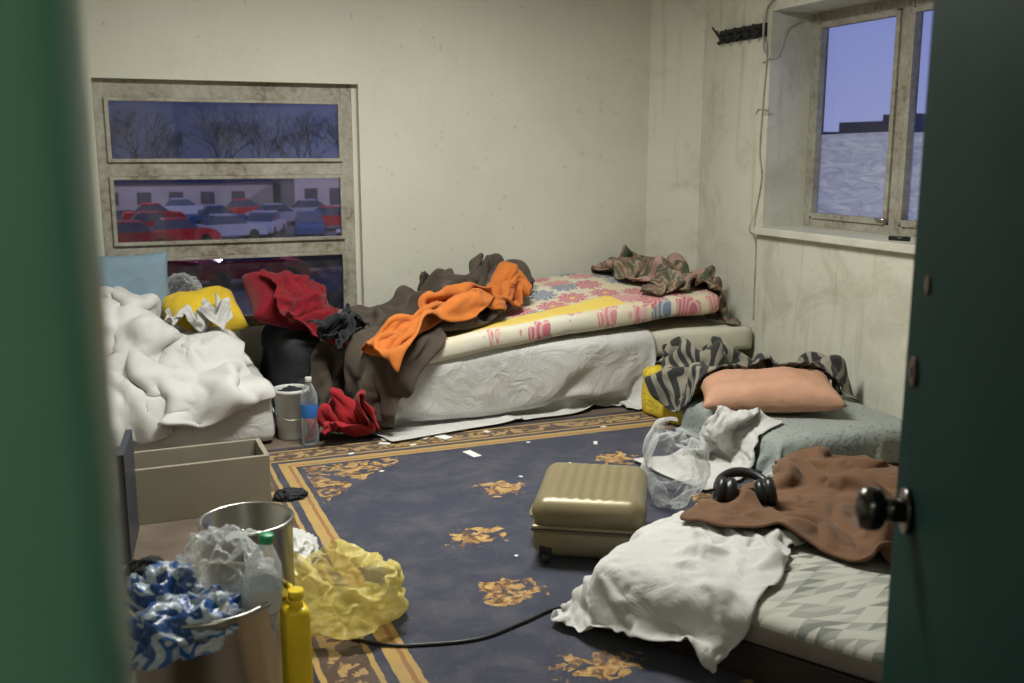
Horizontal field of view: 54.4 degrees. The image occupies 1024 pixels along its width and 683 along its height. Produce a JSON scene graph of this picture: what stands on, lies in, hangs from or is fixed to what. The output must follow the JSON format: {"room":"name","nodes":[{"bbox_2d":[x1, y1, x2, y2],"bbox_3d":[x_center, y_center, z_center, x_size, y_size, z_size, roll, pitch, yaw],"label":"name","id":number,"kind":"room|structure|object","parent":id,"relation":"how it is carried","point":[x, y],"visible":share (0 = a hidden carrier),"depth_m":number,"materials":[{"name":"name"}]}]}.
{"room":"dormitory","nodes":[
{"label":"dormitory","id":0,"kind":"room"},
{"bbox_2d":[82,0,651,371],"bbox_3d":[-1.103,-1.076,6.176,5.450,2.800,0.250,-4,12,-22],"label":"wall","id":1,"kind":"structure","parent":0,"point":[511,129],"depth_m":6.30,"materials":[{"name":"beige paint"}]},
{"bbox_2d":[91,78,361,325],"bbox_3d":[-1.653,-0.805,5.953,1.490,1.450,0.078,-4,12,-22],"label":"window","id":2,"kind":"structure","parent":1,"relation":"in","point":[344,167],"depth_m":5.91,"materials":[{"name":"paint"}]},
{"bbox_2d":[125,404,640,682],"bbox_3d":[0.381,1.049,2.772,6.000,0.100,8.400,-4,12,-22],"label":"floor","id":3,"kind":"structure","parent":0,"point":[166,540],"depth_m":4.05,"materials":[{"name":"patterned wood"}]},
{"bbox_2d":[117,429,138,564],"bbox_3d":[-1.468,0.586,3.812,0.025,0.420,0.360,-3,11,-16],"label":"panel","id":4,"kind":"object","parent":3,"relation":"on","point":[125,455],"visible":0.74,"depth_m":3.70,"materials":[{"name":"grey wood"}]},
{"bbox_2d":[116,356,274,452],"bbox_3d":[-2.342,0.375,5.213,2.036,0.326,0.958,-4,12,-22],"label":"mattress","id":5,"kind":"object","parent":3,"relation":"on","point":[256,421],"visible":0.16,"depth_m":5.09,"materials":[{"name":"fabric"}]},
{"bbox_2d":[104,286,275,449],"bbox_3d":[-1.976,0.107,5.117,1.239,0.724,1.004,-7,13,-33],"label":"duvet","id":6,"kind":"object","parent":5,"relation":"on","point":[164,376],"visible":0.6,"depth_m":5.01,"materials":[{"name":"white fabric"}]},
{"bbox_2d":[164,293,232,331],"bbox_3d":[-1.697,-0.148,5.380,0.348,0.198,0.229,-4,12,-22],"label":"shirt","id":7,"kind":"object","parent":6,"relation":"on","point":[221,313],"visible":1,"depth_m":5.35,"materials":[{"name":"fabric"}]},
{"bbox_2d":[162,286,248,331],"bbox_3d":[-1.756,-0.163,5.645,0.450,0.286,0.318,-6,12,-28],"label":"cushion","id":8,"kind":"object","parent":6,"relation":"on","point":[178,300],"visible":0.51,"depth_m":5.58,"materials":[{"name":"fabric"}]},
{"bbox_2d":[167,273,201,294],"bbox_3d":[-1.895,-0.326,5.700,0.296,0.144,0.169,-4,12,-22],"label":"clear bag","id":9,"kind":"object","parent":8,"relation":"on","point":[174,274],"visible":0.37,"depth_m":5.71,"materials":[{"name":"white"}]},
{"bbox_2d":[243,352,253,366],"bbox_3d":[-1.690,0.076,5.413,0.450,0.169,0.500,-6,12,-27],"label":"pillow","id":10,"kind":"object","parent":5,"relation":"on","point":[248,362],"visible":0.03,"depth_m":5.30,"materials":[{"name":"white fabric"}]},
{"bbox_3d":[-2.198,0.065,5.279,0.700,0.214,0.550,-7,13,-33],"label":"pillow","id":11,"kind":"object","parent":5,"relation":"on","visible":0},
{"bbox_2d":[101,251,168,319],"bbox_3d":[-2.160,-0.286,5.555,0.503,0.411,0.165,-6,12,-28],"label":"pillow","id":12,"kind":"object","parent":11,"relation":"on","point":[142,274],"visible":0.32,"depth_m":5.54,"materials":[{"name":"fabric"}]},
{"bbox_2d":[134,438,271,524],"bbox_3d":[-1.346,0.594,4.264,0.570,0.235,0.280,-5,12,-23],"label":"drawer","id":13,"kind":"object","parent":3,"relation":"on","point":[183,482],"visible":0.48,"depth_m":4.17,"materials":[{"name":"beige laminate"}]},
{"bbox_2d":[128,561,282,682],"bbox_3d":[-0.711,0.823,2.357,0.344,0.500,0.344,-4,12,-22],"label":"bin","id":14,"kind":"object","parent":3,"relation":"on","point":[253,654],"visible":0.5,"depth_m":2.22,"materials":[{"name":"silver metal"}]},
{"bbox_2d":[127,559,204,616],"bbox_3d":[-0.811,0.565,2.298,0.212,0.110,0.228,2,11,11],"label":"plastic bag","id":15,"kind":"object","parent":14,"relation":"in","point":[158,583],"visible":0.51,"depth_m":2.28,"materials":[{"name":"thin blue and white plastic"}]},
{"bbox_2d":[126,555,163,580],"bbox_3d":[-0.860,0.537,2.351,0.124,0.063,0.108,-4,12,-22],"label":"wrapper","id":16,"kind":"object","parent":15,"relation":"on","point":[139,566],"visible":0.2,"depth_m":2.33,"materials":[{"name":"black plastic"}]},
{"bbox_2d":[129,592,238,670],"bbox_3d":[-0.735,0.617,2.206,0.323,0.111,0.205,-9,14,-38],"label":"plastic bag","id":17,"kind":"object","parent":14,"relation":"in","point":[158,639],"visible":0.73,"depth_m":2.14,"materials":[{"name":"thin blue and white plastic"}]},
{"bbox_2d":[187,584,246,645],"bbox_3d":[-0.668,0.605,2.255,0.205,0.106,0.186,10,15,42],"label":"plastic bag","id":18,"kind":"object","parent":14,"relation":"in","point":[215,593],"visible":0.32,"depth_m":2.23,"materials":[{"name":"thin blue and white plastic"}]},
{"bbox_2d":[175,524,279,593],"bbox_3d":[-0.698,0.529,2.386,0.279,0.186,0.238,-4,12,-22],"label":"wrap","id":19,"kind":"object","parent":14,"relation":"in","point":[229,536],"visible":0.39,"depth_m":2.40,"materials":[{"name":"white"}]},
{"bbox_2d":[241,531,282,636],"bbox_3d":[-0.583,0.587,2.299,0.112,0.314,0.092,4,11,18],"label":"bottle","id":20,"kind":"object","parent":14,"relation":"in","point":[263,585],"visible":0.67,"depth_m":2.27,"materials":[{"name":"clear plastic"}]},
{"bbox_2d":[197,501,294,601],"bbox_3d":[-0.741,0.734,2.822,0.264,0.500,0.264,-4,12,-22],"label":"waste bin","id":21,"kind":"object","parent":3,"relation":"on","point":[276,518],"visible":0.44,"depth_m":2.78,"materials":[{"name":"silver metal"}]},
{"bbox_2d":[232,528,259,533],"bbox_3d":[-0.750,0.585,2.814,0.234,0.115,0.229,3,11,16],"label":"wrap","id":22,"kind":"object","parent":21,"relation":"in","point":[248,529],"visible":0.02,"depth_m":2.83,"materials":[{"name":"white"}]},
{"bbox_2d":[260,324,319,404],"bbox_3d":[-1.222,0.161,5.827,0.424,0.529,0.592,-6,12,-27],"label":"duffel bag","id":23,"kind":"object","parent":3,"relation":"on","point":[286,356],"visible":0.27,"depth_m":5.55,"materials":[{"name":"black fabric"}]},
{"bbox_2d":[241,272,309,332],"bbox_3d":[-1.296,-0.219,5.725,0.515,0.364,0.378,-7,13,-32],"label":"cushion","id":24,"kind":"object","parent":23,"relation":"on","point":[260,290],"visible":0.34,"depth_m":5.55,"materials":[{"name":"fabric"}]},
{"bbox_2d":[259,269,349,346],"bbox_3d":[-1.162,-0.184,5.611,0.432,0.437,0.417,-8,14,-37],"label":"cloth","id":25,"kind":"object","parent":24,"relation":"on","point":[301,299],"visible":0.92,"depth_m":5.58,"materials":[{"name":"red fabric"}]},
{"bbox_2d":[271,384,310,439],"bbox_3d":[-1.172,0.378,5.294,0.210,0.270,0.206,-4,12,-22],"label":"bucket","id":26,"kind":"object","parent":3,"relation":"on","point":[286,404],"visible":0.7,"depth_m":5.23,"materials":[{"name":"plastic"}]},
{"bbox_2d":[277,385,303,391],"bbox_3d":[-1.171,0.273,5.282,0.178,0.085,0.174,-4,12,-22],"label":"bag","id":27,"kind":"object","parent":26,"relation":"in","point":[288,388],"visible":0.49,"depth_m":5.26,"materials":[{"name":"plastic"}]},
{"bbox_2d":[280,583,312,682],"bbox_3d":[-0.605,0.831,2.769,0.070,0.330,0.129,-6,12,-27],"label":"bottle","id":28,"kind":"object","parent":3,"relation":"on","point":[295,620],"visible":0.88,"depth_m":2.71,"materials":[{"name":"plastic"}]},
{"bbox_2d":[290,378,320,427],"bbox_3d":[-1.170,0.337,5.535,0.265,0.264,0.316,-4,12,-22],"label":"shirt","id":29,"kind":"object","parent":3,"relation":"on","point":[300,381],"visible":0.16,"depth_m":5.48,"materials":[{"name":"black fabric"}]},
{"bbox_2d":[300,376,318,445],"bbox_3d":[-1.050,0.359,5.160,0.095,0.360,0.095,-4,12,-22],"label":"water bottle","id":30,"kind":"object","parent":3,"relation":"on","point":[308,409],"visible":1,"depth_m":5.13,"materials":[{"name":"clear plastic"}]},
{"bbox_2d":[304,387,380,439],"bbox_3d":[-0.893,0.370,5.208,0.377,0.294,0.338,-3,11,-16],"label":"jacket","id":31,"kind":"object","parent":3,"relation":"on","point":[346,415],"visible":0.97,"depth_m":5.19,"materials":[{"name":"fabric"}]},
{"bbox_2d":[267,409,898,682],"bbox_3d":[0.753,0.812,3.720,3.180,0.010,4.030,-4,12,-22],"label":"rug","id":32,"kind":"object","parent":3,"relation":"on","point":[455,522],"visible":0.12,"depth_m":3.89,"materials":[{"name":"blue carpet"}]},
{"bbox_2d":[273,487,308,501],"bbox_3d":[-0.968,0.663,4.359,0.153,0.043,0.121,-4,12,-22],"label":"sock","id":33,"kind":"object","parent":32,"relation":"on","point":[286,494],"visible":1,"depth_m":4.33,"materials":[{"name":"fabric"}]},
{"bbox_2d":[293,528,319,558],"bbox_3d":[-0.807,0.763,3.707,0.198,0.112,0.364,-4,12,-22],"label":"cloth","id":34,"kind":"object","parent":32,"relation":"on","point":[304,543],"visible":0.3,"depth_m":3.65,"materials":[{"name":"fabric"}]},
{"bbox_2d":[294,539,408,639],"bbox_3d":[-0.563,0.783,3.214,0.447,0.217,0.445,-4,12,-22],"label":"plastic bag","id":35,"kind":"object","parent":32,"relation":"on","point":[350,591],"visible":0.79,"depth_m":3.10,"materials":[{"name":"yellow plastic"}]},
{"bbox_2d":[433,434,452,439],"bbox_3d":[-0.365,0.506,5.283,0.090,0.003,0.060,9,14,39],"label":"paper scrap","id":36,"kind":"object","parent":32,"relation":"on","point":[441,436],"visible":1,"depth_m":5.28,"materials":[{"name":"white paper"}]},
{"bbox_2d":[350,606,560,647],"bbox_3d":[-0.080,0.907,3.166,0.858,0.012,0.174,-2,11,-12],"label":"power cable","id":37,"kind":"object","parent":32,"relation":"on","point":[540,614],"visible":0.69,"depth_m":3.07,"materials":[{"name":"black plastic"}]},
{"bbox_2d":[463,450,481,456],"bbox_3d":[-0.201,0.562,4.988,0.045,0.003,0.110,-7,13,-33],"label":"paper scrap","id":38,"kind":"object","parent":32,"relation":"on","point":[469,452],"visible":1,"depth_m":4.99,"materials":[{"name":"white paper"}]},
{"bbox_2d":[529,462,647,563],"bbox_3d":[0.295,0.648,3.855,0.448,0.250,0.550,2,11,9],"label":"suitcase","id":39,"kind":"object","parent":32,"relation":"on","point":[577,509],"visible":0.94,"depth_m":3.62,"materials":[{"name":"gold plastic"}]},
{"bbox_2d":[641,365,702,425],"bbox_3d":[1.117,0.283,5.719,0.662,0.305,0.420,-6,12,-27],"label":"foam block","id":40,"kind":"object","parent":32,"relation":"on","point":[650,406],"visible":0.15,"depth_m":5.64,"materials":[{"name":"plastic"}]},
{"bbox_2d":[640,417,710,508],"bbox_3d":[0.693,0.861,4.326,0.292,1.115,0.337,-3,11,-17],"label":"clear plastic bag","id":41,"kind":"object","parent":32,"relation":"on","point":[706,448],"visible":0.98,"depth_m":4.24,"materials":[{"name":"white"}]},
{"bbox_2d":[620,631,874,682],"bbox_3d":[1.117,0.801,3.450,0.895,0.110,1.500,9,14,38],"label":"box spring","id":42,"kind":"object","parent":32,"relation":"on","point":[750,660],"visible":0.03,"depth_m":2.81,"materials":[{"name":"fabric"}]},
{"bbox_2d":[743,471,890,682],"bbox_3d":[1.112,0.691,3.433,0.928,0.122,1.570,9,14,38],"label":"mattress","id":43,"kind":"object","parent":42,"relation":"on","point":[826,610],"visible":0.13,"depth_m":2.80,"materials":[{"name":"white fabric"}]},
{"bbox_2d":[550,503,805,673],"bbox_3d":[0.606,0.748,3.221,0.685,0.278,0.777,10,15,42],"label":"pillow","id":44,"kind":"object","parent":43,"relation":"on","point":[676,579],"visible":0.88,"depth_m":3.02,"materials":[{"name":"fabric"}]},
{"bbox_2d":[680,446,897,562],"bbox_3d":[1.275,0.575,3.565,0.962,0.228,1.128,7,13,34],"label":"blanket","id":45,"kind":"object","parent":43,"relation":"on","point":[817,490],"visible":0.55,"depth_m":3.49,"materials":[{"name":"brown fabric"}]},
{"bbox_2d":[712,467,777,505],"bbox_3d":[0.833,0.526,3.577,0.226,0.115,0.186,1,11,6],"label":"headphones","id":46,"kind":"object","parent":45,"relation":"on","point":[725,483],"visible":0.93,"depth_m":3.51,"materials":[{"name":"black plastic"}]},
{"bbox_3d":[1.462,0.448,5.123,0.831,0.193,0.908,-4,11,-19],"label":"mattress","id":47,"kind":"object","parent":32,"relation":"on","visible":0},
{"bbox_2d":[674,396,901,474],"bbox_3d":[1.448,0.443,5.068,0.996,0.199,1.029,-4,12,-22],"label":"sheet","id":48,"kind":"object","parent":47,"relation":"on","point":[856,429],"visible":0.42,"depth_m":4.74,"materials":[{"name":"grey fabric"}]},
{"bbox_2d":[633,405,783,489],"bbox_3d":[0.995,0.458,4.714,0.666,0.283,0.521,-4,12,-22],"label":"cloth","id":49,"kind":"object","parent":48,"relation":"on","point":[731,436],"visible":0.89,"depth_m":4.74,"materials":[{"name":"fabric"}]},
{"bbox_2d":[645,336,857,412],"bbox_3d":[1.283,0.192,5.397,1.133,0.381,0.605,4,12,21],"label":"blanket","id":50,"kind":"object","parent":48,"relation":"on","point":[683,364],"visible":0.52,"depth_m":5.38,"materials":[{"name":"fabric"}]},
{"bbox_2d":[698,366,846,412],"bbox_3d":[1.305,0.240,5.073,0.701,0.187,0.439,1,11,6],"label":"pillow","id":51,"kind":"object","parent":48,"relation":"on","point":[783,389],"visible":0.98,"depth_m":4.91,"materials":[{"name":"fabric"}]},
{"bbox_3d":[0.161,0.204,6.210,2.400,0.272,0.880,-4,12,-22],"label":"frame","id":52,"kind":"object","parent":3,"relation":"on","visible":0},
{"bbox_2d":[629,315,751,356],"bbox_3d":[0.207,-0.010,6.167,2.430,0.191,0.949,-4,12,-22],"label":"mattress","id":53,"kind":"object","parent":52,"relation":"on","point":[698,330],"visible":0.17,"depth_m":6.12,"materials":[{"name":"fabric"}]},
{"bbox_2d":[371,325,655,440],"bbox_3d":[0.019,0.214,5.619,1.750,0.446,0.503,-6,12,-30],"label":"sheet","id":54,"kind":"object","parent":53,"relation":"on","point":[576,372],"visible":0.78,"depth_m":5.62,"materials":[{"name":"fabric"}]},
{"bbox_2d":[428,273,718,363],"bbox_3d":[0.139,-0.176,6.065,2.135,0.346,0.936,-5,12,-25],"label":"mattress","id":55,"kind":"object","parent":53,"relation":"on","point":[569,303],"visible":0.6,"depth_m":5.85,"materials":[{"name":"fabric"}]},
{"bbox_2d":[306,285,511,431],"bbox_3d":[-0.656,0.079,5.701,0.988,0.677,1.061,8,14,37],"label":"blanket","id":56,"kind":"object","parent":55,"relation":"on","point":[351,370],"visible":0.52,"depth_m":5.42,"materials":[{"name":"fabric"}]},
{"bbox_2d":[307,303,369,349],"bbox_3d":[-0.950,-0.090,5.502,0.223,0.204,0.360,5,12,26],"label":"jacket","id":57,"kind":"object","parent":56,"relation":"on","point":[340,326],"visible":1,"depth_m":5.43,"materials":[{"name":"black fabric"}]},
{"bbox_2d":[361,261,531,372],"bbox_3d":[-0.317,-0.169,5.530,0.337,0.448,1.242,9,14,39],"label":"blanket","id":58,"kind":"object","parent":56,"relation":"on","point":[463,301],"visible":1,"depth_m":5.40,"materials":[{"name":"orange fabric"}]},
{"bbox_2d":[417,253,534,291],"bbox_3d":[-0.294,-0.361,6.034,0.699,0.304,0.552,-10,14,-41],"label":"throw","id":59,"kind":"object","parent":56,"relation":"on","point":[481,271],"visible":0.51,"depth_m":6.06,"materials":[{"name":"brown fabric"}]},
{"bbox_2d":[591,244,740,324],"bbox_3d":[0.984,-0.384,6.441,0.769,0.445,0.911,-4,11,-19],"label":"patterned blanket","id":60,"kind":"object","parent":55,"relation":"on","point":[664,275],"visible":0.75,"depth_m":6.22,"materials":[{"name":"brown fabric"}]},
{"bbox_2d":[696,0,913,418],"bbox_3d":[2.413,-0.733,4.377,0.400,2.800,5.780,-4,12,-22],"label":"wall","id":61,"kind":"structure","parent":0,"point":[851,303],"depth_m":6.00,"materials":[{"name":"beige paint"}]},
{"bbox_2d":[645,0,705,271],"bbox_3d":[1.095,-1.187,6.757,0.230,2.800,0.300,-4,12,-22],"label":"column","id":62,"kind":"structure","parent":61,"relation":"attached to","point":[677,26],"depth_m":6.71,"materials":[{"name":"beige paint"}]},
{"bbox_2d":[712,22,767,44],"bbox_3d":[1.372,-1.904,6.132,0.076,0.126,0.564,-4,12,-22],"label":"hook rail","id":63,"kind":"object","parent":61,"relation":"attached to","point":[753,31],"visible":1,"depth_m":6.09,"materials":[{"name":"black plastic"}]},
{"bbox_2d":[748,0,801,319],"bbox_3d":[1.573,-1.081,6.057,0.234,1.915,0.178,-9,14,-39],"label":"cord","id":64,"kind":"object","parent":61,"relation":"attached to","point":[763,26],"visible":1,"depth_m":5.99,"materials":[{"name":"grey plastic"}]},
{"bbox_2d":[753,225,915,253],"bbox_3d":[1.943,-0.548,5.394,0.350,0.045,1.660,-4,12,-22],"label":"windowsill","id":65,"kind":"structure","parent":61,"relation":"attached to","point":[877,241],"depth_m":5.48,"materials":[{"name":"white paint"}]},
{"bbox_2d":[888,236,910,240],"bbox_3d":[1.988,-0.529,5.109,0.024,0.024,0.108,-10,15,-43],"label":"lighter","id":66,"kind":"object","parent":65,"relation":"on","point":[895,238],"visible":1,"depth_m":5.10,"materials":[{"name":"black plastic"}]},
{"bbox_2d":[803,0,933,236],"bbox_3d":[2.116,-1.204,5.351,0.108,1.260,1.580,-4,12,-22],"label":"window","id":67,"kind":"structure","parent":61,"relation":"in","point":[864,182],"depth_m":5.62,"materials":[{"name":"paint"}]},
{"bbox_3d":[0.886,-0.066,0.879,5.100,2.800,0.120,-4,12,-22],"label":"wall","id":68,"kind":"structure","parent":0,"visible":0},
{"bbox_2d":[0,0,133,682],"bbox_3d":[0.088,0.226,0.683,1.285,2.300,0.340,-4,12,-22],"label":"door frame","id":69,"kind":"structure","parent":68,"relation":"attached to","point":[64,609],"depth_m":0.46,"materials":[{"name":"green paint"}]},
{"bbox_2d":[854,0,1023,682],"bbox_3d":[0.525,0.224,1.230,0.118,2.060,0.722,2,11,11],"label":"door","id":70,"kind":"structure","parent":68,"relation":"in","point":[955,611],"depth_m":1.21,"materials":[{"name":"green paint"}]},
{"label":"outside","id":71,"kind":"structure","parent":0,"visible":0},
{"bbox_2d":[114,179,340,314],"bbox_3d":[-3.838,-20.848,141.574,340.000,0.100,252.000,-4,12,-22],"label":"ground","id":72,"kind":"structure","parent":71,"point":[236,286],"depth_m":47.17,"materials":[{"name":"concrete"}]},
{"bbox_2d":[110,123,131,148],"bbox_3d":[-50.522,-22.852,120.754,9.286,11.641,11.430,-4,12,-22],"label":"bare tree","id":73,"kind":"object","parent":72,"relation":"on","point":[118,123],"visible":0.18,"depth_m":119.80,"materials":[{"name":"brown plant"}]},
{"bbox_2d":[109,108,180,180],"bbox_3d":[-44.991,-22.181,118.475,11.474,11.176,9.730,-4,12,-22],"label":"bare tree","id":74,"kind":"object","parent":72,"relation":"on","point":[160,134],"visible":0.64,"depth_m":117.40,"materials":[{"name":"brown plant"}]},
{"bbox_2d":[117,220,176,242],"bbox_3d":[-23.426,-6.560,61.580,4.945,1.809,2.070,-4,12,-22],"label":"car","id":75,"kind":"object","parent":72,"relation":"on","point":[127,230],"visible":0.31,"depth_m":60.82,"materials":[{"name":"red paint"}]},
{"bbox_2d":[130,211,165,227],"bbox_3d":[-25.689,-8.409,71.277,4.945,1.809,2.070,-4,12,-22],"label":"car","id":76,"kind":"object","parent":72,"relation":"on","point":[149,218],"visible":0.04,"depth_m":70.29,"materials":[{"name":"red paint"}]},
{"bbox_2d":[110,103,188,180],"bbox_3d":[-46.331,-24.080,125.260,11.856,12.364,10.214,-4,12,-22],"label":"bare tree","id":77,"kind":"object","parent":72,"relation":"on","point":[125,129],"visible":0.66,"depth_m":124.36,"materials":[{"name":"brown plant"}]},
{"bbox_2d":[122,203,186,219],"bbox_3d":[-29.628,-10.536,82.426,4.945,1.809,2.070,-4,12,-22],"label":"car","id":78,"kind":"object","parent":72,"relation":"on","point":[143,206],"visible":0.34,"depth_m":81.62,"materials":[{"name":"red paint"}]},
{"bbox_2d":[133,127,189,158],"bbox_3d":[-43.254,-21.828,122.622,7.296,8.928,8.438,-4,12,-22],"label":"bare tree","id":79,"kind":"object","parent":72,"relation":"on","point":[170,138],"visible":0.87,"depth_m":121.25,"materials":[{"name":"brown plant"}]},
{"bbox_2d":[167,260,197,286],"bbox_3d":[-16.498,-3.446,45.260,4.945,1.809,2.070,-4,12,-22],"label":"car","id":80,"kind":"object","parent":72,"relation":"on","point":[188,267],"visible":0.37,"depth_m":44.89,"materials":[{"name":"red paint"}]},
{"bbox_2d":[162,198,204,213],"bbox_3d":[-30.310,-12.303,91.690,4.945,1.809,2.070,-4,12,-22],"label":"car","id":81,"kind":"object","parent":72,"relation":"on","point":[184,205],"visible":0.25,"depth_m":90.83,"materials":[{"name":"white paint"}]},
{"bbox_2d":[151,217,220,240],"bbox_3d":[-21.579,-7.104,64.432,4.945,1.809,2.070,-6,12,-27],"label":"car","id":82,"kind":"object","parent":72,"relation":"on","point":[182,228],"visible":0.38,"depth_m":63.75,"materials":[{"name":"red paint"}]},
{"bbox_2d":[186,205,248,223],"bbox_3d":[-23.115,-9.817,78.655,4.945,1.809,2.070,-4,12,-22],"label":"car","id":83,"kind":"object","parent":72,"relation":"on","point":[198,218],"visible":0.3,"depth_m":77.60,"materials":[{"name":"blue paint"}]},
{"bbox_2d":[190,111,252,179],"bbox_3d":[-37.143,-24.509,129.078,8.480,11.776,8.980,-4,12,-22],"label":"bare tree","id":84,"kind":"object","parent":72,"relation":"on","point":[222,130],"visible":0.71,"depth_m":127.81,"materials":[{"name":"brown plant"}]},
{"bbox_2d":[183,102,267,179],"bbox_3d":[-35.091,-23.726,122.532,10.438,12.691,10.385,-4,12,-22],"label":"bare tree","id":85,"kind":"object","parent":72,"relation":"on","point":[213,131],"visible":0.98,"depth_m":121.93,"materials":[{"name":"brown plant"}]},
{"bbox_2d":[114,178,339,209],"bbox_3d":[-34.097,-15.993,107.052,46.200,3.300,18.300,-4,12,-22],"label":"building","id":86,"kind":"structure","parent":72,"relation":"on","point":[129,195],"depth_m":105.49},
{"bbox_2d":[195,213,267,237],"bbox_3d":[-19.550,-7.864,68.415,4.945,1.809,2.070,-7,13,-33],"label":"car","id":87,"kind":"object","parent":72,"relation":"on","point":[227,224],"visible":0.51,"depth_m":67.73,"materials":[{"name":"white paint"}]},
{"bbox_2d":[225,198,259,213],"bbox_3d":[-24.083,-11.966,89.924,4.945,1.809,2.070,-4,12,-22],"label":"car","id":88,"kind":"object","parent":72,"relation":"on","point":[240,206],"visible":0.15,"depth_m":88.92,"materials":[{"name":"red paint"}]},
{"bbox_2d":[212,103,290,179],"bbox_3d":[-33.355,-24.776,127.542,9.559,12.876,13.166,-4,12,-22],"label":"bare tree","id":89,"kind":"object","parent":72,"relation":"on","point":[270,128],"visible":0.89,"depth_m":125.25,"materials":[{"name":"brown plant"}]},
{"bbox_2d":[195,257,309,287],"bbox_3d":[-12.043,-3.582,45.968,4.945,1.809,2.070,-6,12,-27],"label":"car","id":90,"kind":"object","parent":72,"relation":"on","point":[220,272],"visible":0.69,"depth_m":44.88,"materials":[{"name":"red paint"}]},
{"bbox_2d":[246,210,286,236],"bbox_3d":[-17.893,-8.595,72.252,2.070,1.809,4.945,0,11,-1],"label":"car","id":91,"kind":"object","parent":72,"relation":"on","point":[271,219],"visible":0.6,"depth_m":70.96,"materials":[{"name":"white paint"}]},
{"bbox_2d":[245,203,296,223],"bbox_3d":[-19.414,-10.501,82.242,4.945,1.809,2.070,-6,12,-27],"label":"car","id":92,"kind":"object","parent":72,"relation":"on","point":[285,212],"visible":0.33,"depth_m":81.60,"materials":[{"name":"white paint"}]},
{"bbox_2d":[259,114,318,157],"bbox_3d":[-27.840,-23.205,124.719,8.477,10.847,10.282,-4,12,-22],"label":"bare tree","id":93,"kind":"object","parent":72,"relation":"on","point":[305,134],"visible":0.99,"depth_m":123.52,"materials":[{"name":"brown plant"}]},
{"bbox_2d":[289,199,324,210],"bbox_3d":[-17.953,-11.824,89.179,4.945,1.809,2.070,-4,12,-22],"label":"car","id":94,"kind":"object","parent":72,"relation":"on","point":[301,204],"visible":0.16,"depth_m":88.14,"materials":[{"name":"white paint"}]},
{"bbox_2d":[281,109,337,157],"bbox_3d":[-25.440,-24.534,129.319,8.937,11.735,6.576,-4,12,-22],"label":"bare tree","id":95,"kind":"object","parent":72,"relation":"on","point":[302,118],"visible":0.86,"depth_m":128.69,"materials":[{"name":"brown plant"}]},
{"bbox_2d":[295,211,324,235],"bbox_3d":[-14.547,-8.444,71.460,2.070,1.809,4.945,-2,11,-12],"label":"car","id":96,"kind":"object","parent":72,"relation":"on","point":[307,222],"visible":0.85,"depth_m":69.56,"materials":[{"name":"blue paint"}]},
{"bbox_2d":[289,235,341,267],"bbox_3d":[-9.829,-4.355,50.025,4.945,1.809,2.070,-4,12,-22],"label":"car","id":97,"kind":"object","parent":72,"relation":"on","point":[315,261],"visible":0.06,"depth_m":49.20,"materials":[{"name":"paint"}]},
{"bbox_2d":[316,112,337,148],"bbox_3d":[-21.759,-24.820,129.541,8.141,12.214,7.630,-4,12,-22],"label":"bare tree","id":98,"kind":"object","parent":72,"relation":"on","point":[330,126],"visible":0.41,"depth_m":128.22,"materials":[{"name":"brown plant"}]},
{"bbox_2d":[315,206,340,227],"bbox_3d":[-13.921,-9.704,78.066,4.945,1.809,2.070,-7,13,-33],"label":"car","id":99,"kind":"object","parent":72,"relation":"on","point":[330,215],"visible":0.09,"depth_m":76.95,"materials":[{"name":"red paint"}]},
{"bbox_2d":[314,266,342,308],"bbox_3d":[-5.697,-1.839,36.833,4.945,1.809,2.070,-7,13,-33],"label":"car","id":100,"kind":"object","parent":72,"relation":"on","point":[331,277],"visible":0.09,"depth_m":35.47,"materials":[{"name":"paint"}]},
{"bbox_2d":[335,229,340,235],"bbox_3d":[-8.732,-5.247,54.699,2.070,1.809,4.945,-1,11,-6],"label":"car","id":101,"kind":"object","parent":72,"relation":"on","point":[338,231],"visible":0.05,"depth_m":53.48,"materials":[{"name":"white paint"}]},
{"bbox_2d":[823,113,924,134],"bbox_3d":[95.180,-51.120,259.973,25.000,15.000,180.000,-4,12,-22],"label":"building","id":102,"kind":"structure","parent":72,"relation":"on","point":[867,126],"depth_m":250.79,"materials":[{"name":"paint"}]}
]}

